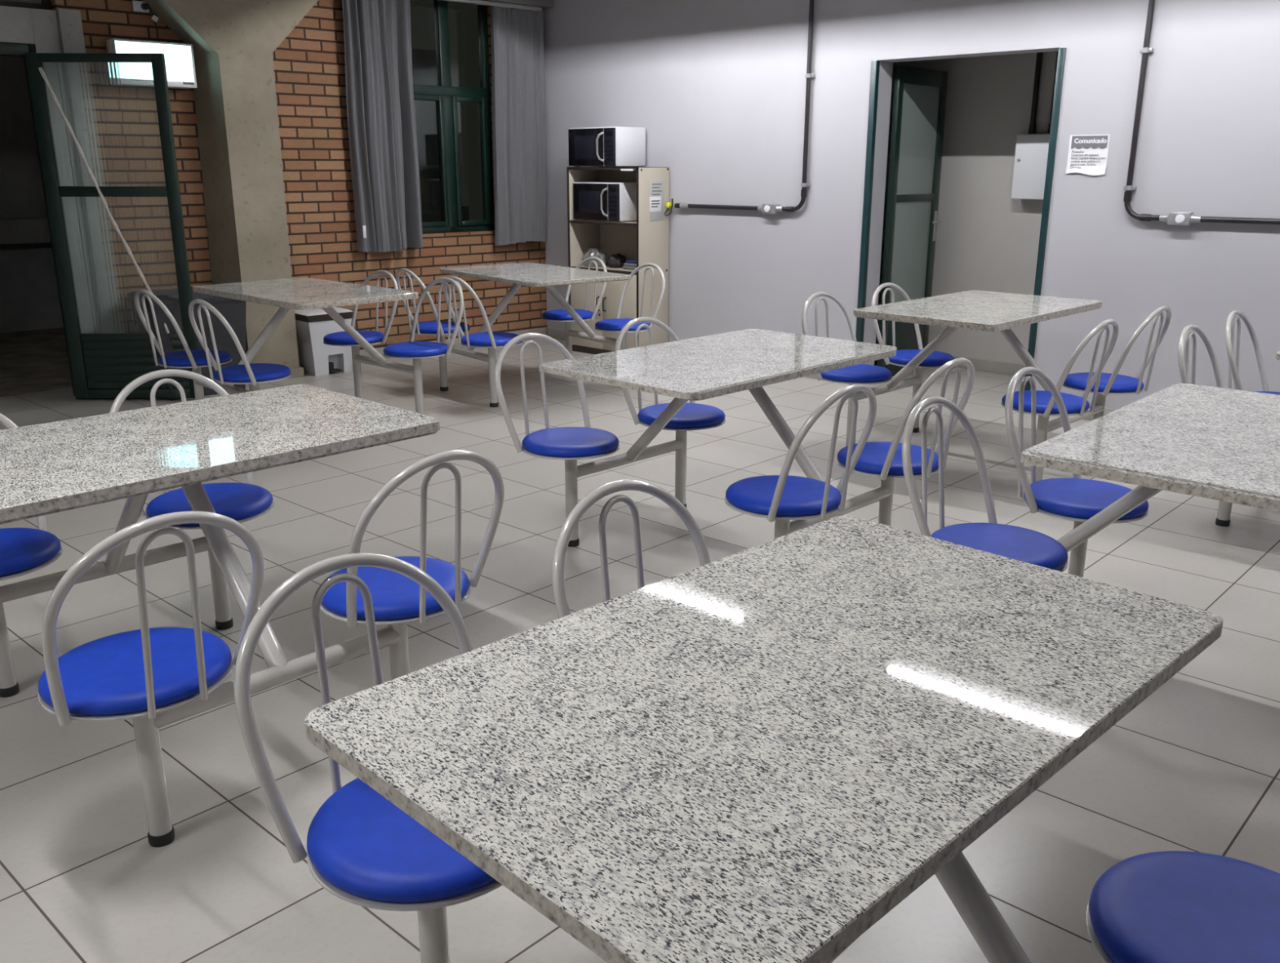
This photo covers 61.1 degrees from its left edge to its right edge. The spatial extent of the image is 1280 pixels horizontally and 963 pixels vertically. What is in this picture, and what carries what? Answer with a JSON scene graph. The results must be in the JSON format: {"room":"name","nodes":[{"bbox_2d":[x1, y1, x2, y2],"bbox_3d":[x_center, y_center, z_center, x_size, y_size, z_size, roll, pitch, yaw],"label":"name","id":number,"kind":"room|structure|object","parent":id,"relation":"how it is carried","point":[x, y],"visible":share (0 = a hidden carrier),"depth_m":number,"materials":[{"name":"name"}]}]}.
{"room":"cafeteria","nodes":[
{"label":"cafeteria","id":0,"kind":"room"},
{"bbox_2d":[50,0,547,350],"bbox_3d":[-2.132,-2.326,7.686,3.540,2.950,0.201,-15,22,-41],"label":"wall","id":1,"kind":"structure","parent":0,"point":[309,63],"depth_m":7.50,"materials":[{"name":"brick"}]},
{"bbox_2d":[0,0,52,9],"bbox_3d":[-4.011,-2.888,5.711,1.580,0.630,0.050,-15,22,-41],"label":"window","id":2,"kind":"structure","parent":1,"relation":"in","point":[46,4],"depth_m":6.21,"materials":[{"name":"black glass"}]},
{"bbox_2d":[0,41,75,395],"bbox_3d":[-3.938,-1.412,6.135,1.200,2.060,0.100,-15,22,-41],"label":"trim","id":3,"kind":"structure","parent":1,"relation":"attached to","point":[7,49],"depth_m":6.30,"materials":[{"name":"green metal"}]},
{"bbox_2d":[24,53,197,398],"bbox_3d":[-3.094,-1.473,6.425,0.775,1.992,0.036,0,16,0],"label":"door","id":4,"kind":"structure","parent":3,"relation":"attached to","point":[116,106],"depth_m":6.38,"materials":[{"name":"green metal"}]},
{"bbox_2d":[38,66,169,333],"bbox_3d":[-3.130,-1.623,6.352,0.561,1.512,0.029,0,16,0],"label":"cord","id":5,"kind":"object","parent":4,"relation":"attached to","point":[42,73],"visible":0.97,"depth_m":6.31,"materials":[{"name":"white fabric"}]},
{"bbox_2d":[0,5,85,53],"bbox_3d":[-5.530,-1.440,4.638,6.000,2.950,0.230,-15,22,-41],"label":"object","id":6,"kind":"structure","parent":1,"relation":"attached to","point":[59,30],"depth_m":6.22,"materials":[{"name":"grey concrete"}]},
{"bbox_2d":[131,0,159,41],"bbox_3d":[-2.976,-2.773,6.542,0.128,0.237,0.074,-15,22,-41],"label":"wall socket","id":7,"kind":"object","parent":1,"relation":"attached to","point":[137,6],"visible":0.97,"depth_m":6.51,"materials":[{"name":"grey plastic"}]},
{"bbox_2d":[106,38,196,88],"bbox_3d":[-2.962,-2.532,6.581,0.466,0.253,0.136,-15,22,-41],"label":"light fixture","id":8,"kind":"object","parent":1,"relation":"attached to","point":[179,57],"visible":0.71,"depth_m":6.60,"materials":[{"name":"white plastic"}]},
{"bbox_2d":[351,327,546,363],"bbox_3d":[-2.030,-0.938,8.040,3.385,0.085,0.012,-15,22,-41],"label":"baseboard","id":9,"kind":"structure","parent":1,"relation":"attached to","point":[541,331],"depth_m":8.61,"materials":[{"name":"grey tile"}]},
{"bbox_2d":[413,0,494,234],"bbox_3d":[-1.507,-2.804,8.139,0.910,1.825,0.075,-15,22,-41],"label":"window","id":10,"kind":"structure","parent":1,"relation":"in","point":[446,96],"depth_m":8.27,"materials":[{"name":"green metal"}]},
{"bbox_2d":[441,0,542,11],"bbox_3d":[-1.451,-3.449,7.716,1.865,0.026,0.050,-15,22,-41],"label":"rail","id":11,"kind":"object","parent":1,"relation":"attached to","point":[470,2],"visible":1,"depth_m":8.05,"materials":[{"name":"grey metal"}]},
{"bbox_2d":[342,0,422,253],"bbox_3d":[-1.809,-2.513,7.662,0.180,1.738,0.514,13,21,38],"label":"curtain","id":12,"kind":"object","parent":11,"relation":"hanging from","point":[383,140],"visible":1,"depth_m":7.64,"materials":[{"name":"grey fabric"}]},
{"bbox_2d":[489,5,546,245],"bbox_3d":[-0.920,-2.736,8.431,0.539,1.740,0.109,-15,22,-41],"label":"curtain","id":13,"kind":"object","parent":11,"relation":"hanging from","point":[517,60],"visible":1,"depth_m":8.41,"materials":[{"name":"grey fabric"}]},
{"bbox_2d":[482,0,553,8],"bbox_3d":[-1.472,-3.532,7.695,2.038,0.140,0.183,-15,22,-41],"label":"pelmet","id":14,"kind":"object","parent":1,"relation":"attached to","point":[544,4],"visible":0.58,"depth_m":8.19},
{"bbox_2d":[0,337,1279,962],"bbox_3d":[0.467,0.369,3.906,10.650,0.100,12.000,15,22,41],"label":"floor","id":15,"kind":"structure","parent":0,"point":[1194,766],"depth_m":3.06,"materials":[{"name":"ceramic"}]},
{"bbox_2d":[145,286,245,400],"bbox_3d":[-2.836,-0.889,6.872,0.610,0.645,0.444,-15,22,-41],"label":"waste bin","id":16,"kind":"object","parent":15,"relation":"on","point":[233,311],"visible":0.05,"depth_m":6.75,"materials":[{"name":"grey plastic"}]},
{"bbox_2d":[141,0,318,378],"bbox_3d":[-2.561,-2.124,6.993,2.150,2.950,0.275,-15,22,-41],"label":"column","id":17,"kind":"structure","parent":15,"relation":"on","point":[234,42],"depth_m":6.90,"materials":[{"name":"concrete"}]},
{"bbox_2d":[0,368,504,847],"bbox_3d":[-1.170,0.236,2.766,1.463,0.790,1.162,15,22,42],"label":"dining table","id":18,"kind":"object","parent":15,"relation":"on","point":[157,678],"visible":0.94,"depth_m":2.50,"materials":[{"name":"grey paint"}]},
{"bbox_2d":[133,270,463,414],"bbox_3d":[-1.815,-0.688,5.929,1.158,0.790,1.463,15,22,41],"label":"dining table","id":19,"kind":"object","parent":15,"relation":"on","point":[296,293],"visible":0.94,"depth_m":5.78,"materials":[{"name":"grey paint"}]},
{"bbox_2d":[294,306,353,376],"bbox_3d":[-2.212,-0.985,7.575,0.354,0.437,0.294,-15,22,-41],"label":"pedal bin","id":20,"kind":"object","parent":15,"relation":"on","point":[317,358],"visible":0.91,"depth_m":7.46,"materials":[{"name":"white plastic"}]},
{"bbox_2d":[395,256,665,407],"bbox_3d":[-0.684,-0.984,6.945,1.463,0.790,1.169,-12,20,-37],"label":"dining table","id":21,"kind":"object","parent":15,"relation":"on","point":[518,274],"visible":0.8,"depth_m":6.78,"materials":[{"name":"grey paint"}]},
{"bbox_2d":[566,167,669,354],"bbox_3d":[-0.180,-1.654,8.183,0.733,1.385,0.373,15,22,41],"label":"cabinet","id":22,"kind":"object","parent":15,"relation":"on","point":[642,240],"visible":0.72,"depth_m":8.12,"materials":[{"name":"beige laminate"}]},
{"bbox_2d":[569,219,636,226],"bbox_3d":[-0.168,-1.942,8.114,0.694,0.020,0.323,15,22,41],"label":"shelf","id":23,"kind":"object","parent":22,"relation":"attached to","point":[572,222],"depth_m":8.11,"materials":[{"name":"beige wood"}]},
{"bbox_2d":[570,263,636,275],"bbox_3d":[-0.168,-1.610,8.211,0.694,0.020,0.323,15,22,41],"label":"shelf","id":24,"kind":"object","parent":22,"relation":"attached to","point":[616,270],"depth_m":8.17,"materials":[{"name":"beige wood"}]},
{"bbox_2d":[573,182,636,222],"bbox_3d":[-0.234,-2.100,8.124,0.485,0.278,0.365,15,22,41],"label":"microwave","id":25,"kind":"object","parent":22,"relation":"on","point":[593,201],"visible":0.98,"depth_m":7.97,"materials":[{"name":"white metal"}]},
{"bbox_2d":[568,126,645,167],"bbox_3d":[-0.260,-2.470,8.010,0.485,0.278,0.365,15,22,41],"label":"microwave","id":26,"kind":"object","parent":22,"relation":"on","point":[610,146],"visible":1,"depth_m":7.88,"materials":[{"name":"white metal"}]},
{"bbox_2d":[606,253,626,267],"bbox_3d":[-0.173,-1.681,8.229,0.156,0.105,0.164,-2,16,-6],"label":"cloth bundle","id":27,"kind":"object","parent":22,"relation":"on","point":[617,260],"visible":0.89,"depth_m":8.18,"materials":[{"name":"brown fabric"}]},
{"bbox_2d":[622,262,636,270],"bbox_3d":[-0.004,-1.606,8.080,0.210,0.044,0.150,15,22,41],"label":"folded cloth","id":28,"kind":"object","parent":22,"relation":"on","point":[626,265],"visible":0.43,"depth_m":8.05,"materials":[{"name":"grey fabric"}]},
{"bbox_2d":[625,259,636,263],"bbox_3d":[-0.004,-1.637,8.074,0.175,0.020,0.125,15,22,41],"label":"folded cloth","id":29,"kind":"object","parent":28,"relation":"on","point":[632,261],"visible":0.43,"depth_m":8.05,"materials":[{"name":"blue fabric"}]},
{"bbox_2d":[649,196,661,211],"bbox_3d":[0.112,-2.009,7.844,0.002,0.105,0.124,15,22,41],"label":"paper notice","id":30,"kind":"object","parent":22,"relation":"attached to","point":[655,202],"visible":1,"depth_m":7.84,"materials":[{"name":"grey"}]},
{"bbox_2d":[649,180,664,221],"bbox_3d":[0.124,-2.035,7.853,0.003,0.282,0.148,15,22,41],"label":"paper notice","id":31,"kind":"object","parent":22,"relation":"attached to","point":[656,188],"visible":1,"depth_m":7.85,"materials":[{"name":"white paper"}]},
{"bbox_2d":[664,198,673,217],"bbox_3d":[0.210,-1.999,7.909,0.046,0.128,0.060,15,22,41],"label":"keys","id":32,"kind":"object","parent":22,"relation":"hanging from","point":[669,205],"visible":1,"depth_m":7.91,"materials":[{"name":"yellow plastic"}]},
{"bbox_2d":[493,316,974,546],"bbox_3d":[0.305,-0.103,3.933,1.463,0.790,1.185,15,22,42],"label":"dining table","id":33,"kind":"object","parent":15,"relation":"on","point":[713,366],"visible":0.97,"depth_m":3.75,"materials":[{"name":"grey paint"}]},
{"bbox_2d":[233,479,1279,962],"bbox_3d":[0.230,0.585,1.579,1.149,0.790,1.463,-15,22,-42],"label":"dining table","id":34,"kind":"object","parent":15,"relation":"on","point":[758,753],"visible":1,"depth_m":1.36,"materials":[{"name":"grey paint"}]},
{"bbox_2d":[801,282,1171,481],"bbox_3d":[1.635,-0.494,5.279,1.463,0.790,1.164,15,22,42],"label":"dining table","id":35,"kind":"object","parent":15,"relation":"on","point":[975,310],"visible":0.88,"depth_m":5.08,"materials":[{"name":"grey paint"}]},
{"bbox_2d":[902,366,1279,577],"bbox_3d":[1.534,0.221,2.831,1.463,0.790,1.152,14,22,40],"label":"dining table","id":36,"kind":"object","parent":15,"relation":"on","point":[1221,444],"visible":0.85,"depth_m":2.86,"materials":[{"name":"grey paint"}]},
{"bbox_2d":[1177,310,1279,526],"bbox_3d":[2.974,-0.186,4.229,1.463,0.790,1.260,15,22,41],"label":"dining table","id":37,"kind":"object","parent":15,"relation":"on","point":[1223,519],"visible":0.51,"depth_m":4.47,"materials":[{"name":"grey paint"}]},
{"bbox_2d":[542,0,1279,409],"bbox_3d":[2.756,-1.758,5.758,10.500,2.950,0.190,15,22,41],"label":"wall","id":38,"kind":"structure","parent":0,"point":[717,88],"depth_m":6.51,"materials":[{"name":"white paint"}]},
{"bbox_2d":[674,0,815,213],"bbox_3d":[0.679,-2.757,7.274,1.143,1.847,0.070,15,22,41],"label":"conduit","id":39,"kind":"object","parent":38,"relation":"attached to","point":[766,208],"visible":1,"depth_m":7.11,"materials":[{"name":"black paint"}]},
{"bbox_2d":[764,204,769,212],"bbox_3d":[0.858,-1.844,7.324,0.046,0.046,0.008,15,22,41],"label":"socket","id":40,"kind":"object","parent":39,"relation":"attached to","point":[766,207],"depth_m":7.32,"materials":[{"name":"white plastic"}]},
{"bbox_2d":[547,327,1116,420],"bbox_3d":[2.886,-0.310,5.911,9.955,0.085,0.012,15,22,41],"label":"baseboard","id":41,"kind":"structure","parent":38,"relation":"attached to","point":[559,334],"depth_m":9.03,"materials":[{"name":"grey tile"}]},
{"bbox_2d":[855,61,879,364],"bbox_3d":[1.446,-1.614,6.933,0.038,2.013,0.042,15,22,41],"label":"trim","id":42,"kind":"structure","parent":38,"relation":"attached to","point":[875,65],"depth_m":6.86,"materials":[{"name":"teal metal"}]},
{"bbox_2d":[876,65,948,377],"bbox_3d":[1.841,-1.702,7.245,0.088,1.987,0.630,15,22,41],"label":"door","id":43,"kind":"structure","parent":38,"relation":"in","point":[920,95],"depth_m":7.19,"materials":[{"name":"green metal"}]},
{"bbox_2d":[1024,47,1066,391],"bbox_3d":[2.303,-1.392,6.176,0.038,2.013,0.042,15,22,41],"label":"trim","id":44,"kind":"structure","parent":38,"relation":"attached to","point":[1062,51],"depth_m":6.09,"materials":[{"name":"teal metal"}]},
{"bbox_2d":[1066,134,1110,175],"bbox_3d":[2.439,-1.780,5.910,0.215,0.213,0.013,15,22,41],"label":"paper notice","id":45,"kind":"object","parent":38,"relation":"attached to","point":[1087,154],"visible":1,"depth_m":5.91,"materials":[{"name":"grey"}]},
{"bbox_2d":[1123,0,1279,226],"bbox_3d":[4.446,-1.789,3.944,5.066,1.829,0.070,15,22,41],"label":"conduit","id":46,"kind":"object","parent":38,"relation":"attached to","point":[1172,218],"visible":1,"depth_m":5.61,"materials":[{"name":"black paint"}]},
{"bbox_2d":[1174,214,1184,223],"bbox_3d":[2.795,-1.360,5.608,0.046,0.046,0.008,15,22,41],"label":"socket","id":47,"kind":"object","parent":46,"relation":"attached to","point":[1179,219],"depth_m":5.61,"materials":[{"name":"white plastic"}]},
{"bbox_2d":[875,51,1057,364],"bbox_3d":[2.436,-2.220,7.338,4.400,2.950,0.100,15,22,41],"label":"wall","id":48,"kind":"structure","parent":0,"point":[987,239],"depth_m":7.41,"materials":[{"name":"beige paint"}]},
{"bbox_2d":[952,355,1026,377],"bbox_3d":[2.397,-0.831,7.701,4.200,0.080,0.012,15,22,41],"label":"baseboard","id":49,"kind":"structure","parent":48,"relation":"attached to","point":[993,366],"depth_m":7.61,"materials":[{"name":"grey tile"}]},
{"bbox_2d":[1011,133,1049,199],"bbox_3d":[2.582,-2.052,7.068,0.250,0.410,0.154,15,22,41],"label":"electrical panel","id":50,"kind":"object","parent":48,"relation":"attached to","point":[1031,155],"visible":0.62,"depth_m":7.03,"materials":[{"name":"white metal"}]},
{"bbox_2d":[1028,52,1042,133],"bbox_3d":[2.564,-2.912,6.903,0.042,1.336,0.042,15,22,41],"label":"conduit","id":51,"kind":"object","parent":48,"relation":"attached to","point":[1032,129],"visible":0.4,"depth_m":7.01,"materials":[{"name":"black paint"}]},
{"bbox_2d":[1048,51,1058,133],"bbox_3d":[2.660,-2.887,6.819,0.042,1.336,0.042,15,22,41],"label":"conduit","id":52,"kind":"object","parent":48,"relation":"attached to","point":[1050,123],"visible":0.16,"depth_m":6.93,"materials":[{"name":"black paint"}]},
{"label":"outside","id":53,"kind":"structure","parent":0,"visible":0},
{"bbox_2d":[0,327,72,397],"bbox_3d":[-5.431,-1.304,9.771,9.000,0.130,6.800,-15,22,-41],"label":"ground","id":54,"kind":"structure","parent":53,"point":[34,361],"depth_m":8.16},
{"bbox_2d":[0,48,469,333],"bbox_3d":[-5.396,-2.618,9.349,9.000,2.630,0.501,-15,22,-41],"label":"wall","id":55,"kind":"structure","parent":54,"relation":"on","point":[29,300],"depth_m":9.54,"materials":[{"name":"black paint"}]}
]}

